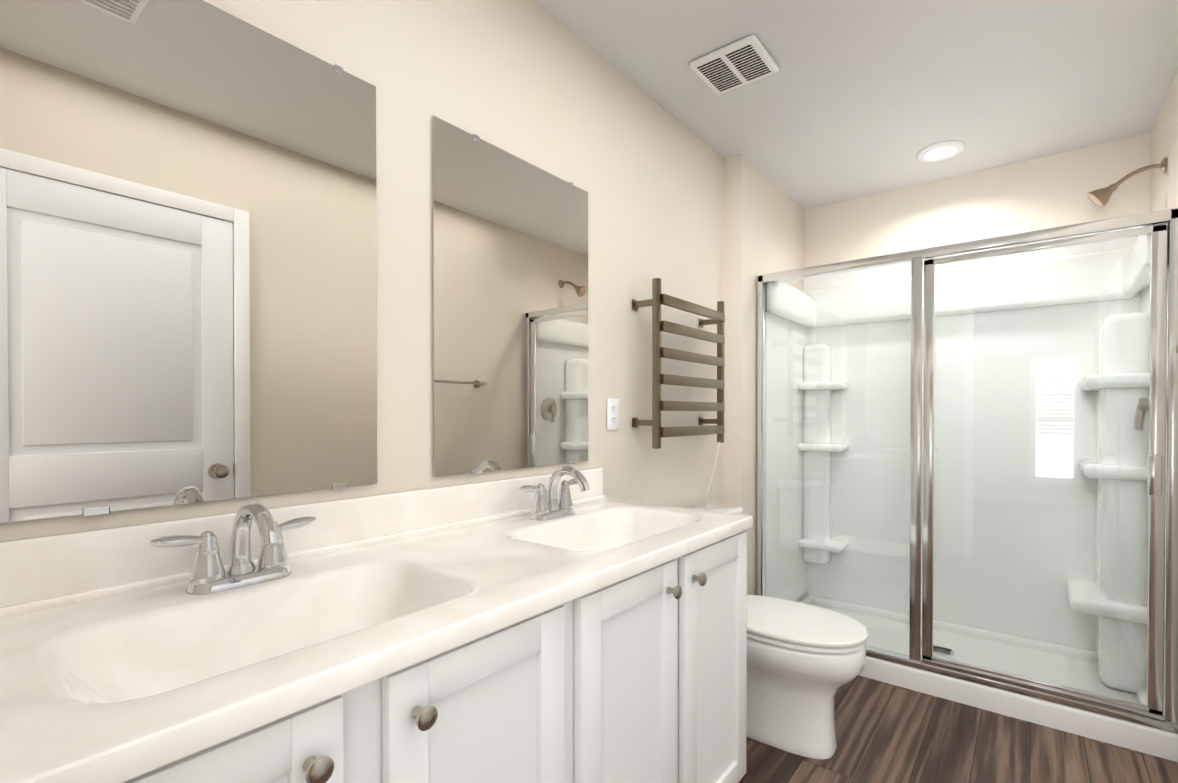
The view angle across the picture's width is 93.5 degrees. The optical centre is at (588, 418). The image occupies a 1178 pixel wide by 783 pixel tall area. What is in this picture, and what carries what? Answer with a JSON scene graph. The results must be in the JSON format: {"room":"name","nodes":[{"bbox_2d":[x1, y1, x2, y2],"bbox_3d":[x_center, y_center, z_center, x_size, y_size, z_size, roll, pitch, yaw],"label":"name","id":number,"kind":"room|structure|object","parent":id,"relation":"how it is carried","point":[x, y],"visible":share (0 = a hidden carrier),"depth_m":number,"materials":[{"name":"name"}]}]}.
{"room":"bathroom","nodes":[
{"label":"bathroom","id":0,"kind":"room"},
{"bbox_2d":[0,0,724,541],"bbox_3d":[0.111,-0.051,2.117,0.100,2.440,3.750,0,1,39],"label":"wall","id":1,"kind":"structure","parent":0,"point":[532,82],"depth_m":1.69,"materials":[{"name":"paint"}]},
{"bbox_2d":[0,0,376,522],"bbox_3d":[-0.687,-0.304,1.030,0.009,0.919,0.630,0,1,39],"label":"mirror","id":2,"kind":"object","parent":1,"relation":"attached to","point":[188,273],"visible":1,"depth_m":0.98,"materials":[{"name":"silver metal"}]},
{"bbox_2d":[0,468,603,613],"bbox_3d":[-0.452,0.230,1.317,0.021,0.107,1.582,0,1,39],"label":"backsplash","id":3,"kind":"structure","parent":1,"relation":"attached to","point":[43,570],"depth_m":0.98,"materials":[{"name":"white stone"}]},
{"bbox_2d":[432,115,587,476],"bbox_3d":[-0.198,-0.309,1.639,0.009,0.919,0.621,0,1,39],"label":"mirror","id":4,"kind":"object","parent":1,"relation":"attached to","point":[510,298],"visible":1,"depth_m":1.58,"materials":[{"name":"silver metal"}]},
{"bbox_2d":[607,398,618,429],"bbox_3d":[0.087,-0.016,1.998,0.008,0.115,0.070,0,1,39],"label":"electrical outlet plate","id":5,"kind":"object","parent":1,"relation":"attached to","point":[612,413],"visible":1,"depth_m":1.99,"materials":[{"name":"white plastic"}]},
{"bbox_2d":[632,278,724,448],"bbox_3d":[0.390,-0.204,2.283,0.123,0.628,0.576,0,1,39],"label":"rail","id":6,"kind":"object","parent":1,"relation":"attached to","point":[656,301],"visible":1,"depth_m":2.15,"materials":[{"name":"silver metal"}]},
{"bbox_2d":[705,442,719,502],"bbox_3d":[0.548,0.476,2.500,0.020,0.741,0.098,0,1,-34],"label":"cord","id":7,"kind":"object","parent":6,"relation":"hanging from","point":[713,472],"visible":0.4,"depth_m":2.47,"materials":[{"name":"white plastic"}]},
{"bbox_2d":[724,153,804,594],"bbox_3d":[0.997,-0.059,3.073,0.087,2.440,0.950,0,1,39],"label":"wall","id":8,"kind":"structure","parent":0,"point":[764,224],"depth_m":2.73,"materials":[{"name":"paint"}]},
{"bbox_2d":[534,0,1177,209],"bbox_3d":[-0.444,-1.284,0.056,4.800,0.060,7.645,0,1,39],"label":"ceiling","id":9,"kind":"structure","parent":0,"point":[851,99],"depth_m":2.06,"materials":[{"name":"paint"}]},
{"bbox_2d":[689,34,778,94],"bbox_3d":[0.520,-1.259,1.984,0.246,0.020,0.236,0,1,39],"label":"ceiling vent","id":10,"kind":"object","parent":9,"relation":"in","point":[740,62],"visible":1,"depth_m":1.96,"materials":[{"name":"white plastic"}]},
{"bbox_2d":[916,141,965,161],"bbox_3d":[1.674,-1.267,2.636,0.200,0.014,0.200,0,1,39],"label":"recessed light","id":11,"kind":"object","parent":9,"relation":"in","point":[940,151],"visible":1,"depth_m":2.62,"materials":[{"name":"white plastic"}]},
{"bbox_2d":[738,675,1177,782],"bbox_3d":[-0.444,1.216,0.076,4.800,0.060,7.645,0,1,39],"label":"floor","id":12,"kind":"structure","parent":0,"point":[887,733],"depth_m":1.94,"materials":[{"name":"brown wood"}]},
{"bbox_2d":[88,522,752,782],"bbox_3d":[-0.235,0.748,1.143,0.578,0.858,1.573,0,1,39],"label":"bathroom vanity","id":13,"kind":"object","parent":12,"relation":"on","point":[566,624],"depth_m":0.95,"materials":[{"name":"white painted wood"},{"name":"cultured marble"},{"name":"brushed nickel"}]},
{"bbox_2d":[0,498,752,782],"bbox_3d":[-0.241,0.342,1.149,0.561,0.118,1.582,0,1,39],"label":"countertop","id":14,"kind":"structure","parent":13,"relation":"on","point":[96,687],"depth_m":0.84,"materials":[{"name":"white stone"}]},
{"bbox_2d":[149,501,315,594],"bbox_3d":[-0.566,0.212,0.931,0.167,0.146,0.254,0,1,39],"label":"faucet","id":15,"kind":"object","parent":14,"relation":"on","point":[272,573],"depth_m":0.94,"materials":[{"name":"silver metal"}]},
{"bbox_2d":[519,466,589,520],"bbox_3d":[-0.065,0.207,1.556,0.167,0.146,0.254,0,1,39],"label":"faucet","id":16,"kind":"object","parent":14,"relation":"on","point":[546,506],"depth_m":1.56,"materials":[{"name":"silver metal"}]},
{"bbox_2d":[685,503,868,758],"bbox_3d":[0.651,0.777,2.101,0.739,0.785,0.464,0,1,39],"label":"toilet","id":17,"kind":"object","parent":12,"relation":"on","point":[805,662],"visible":0.46,"depth_m":1.92,"materials":[{"name":"white ceramic"}]},
{"bbox_2d":[756,157,1177,761],"bbox_3d":[1.669,0.070,2.640,1.498,2.190,0.781,0,1,39],"label":"shower","id":18,"kind":"object","parent":12,"relation":"on","point":[968,473],"visible":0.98,"depth_m":2.61,"materials":[{"name":"white plastic"}]},
{"bbox_2d":[805,132,1150,267],"bbox_3d":[1.912,-0.058,3.012,1.590,2.440,0.100,0,1,39],"label":"wall","id":19,"kind":"structure","parent":0,"point":[1046,192],"depth_m":2.84,"materials":[{"name":"paint"}]},
{"bbox_2d":[1150,68,1177,211],"bbox_3d":[1.430,-0.042,1.060,0.100,2.440,3.750,0,1,39],"label":"wall","id":20,"kind":"structure","parent":0,"point":[1163,144],"depth_m":2.17,"materials":[{"name":"paint"}]},
{"bbox_2d":[1174,343,1177,352],"bbox_3d":[1.528,-0.200,1.332,0.086,0.052,0.662,0,1,39],"label":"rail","id":21,"kind":"object","parent":20,"relation":"attached to","point":[1176,348],"visible":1,"depth_m":1.59,"materials":[{"name":"silver metal"}]}
]}

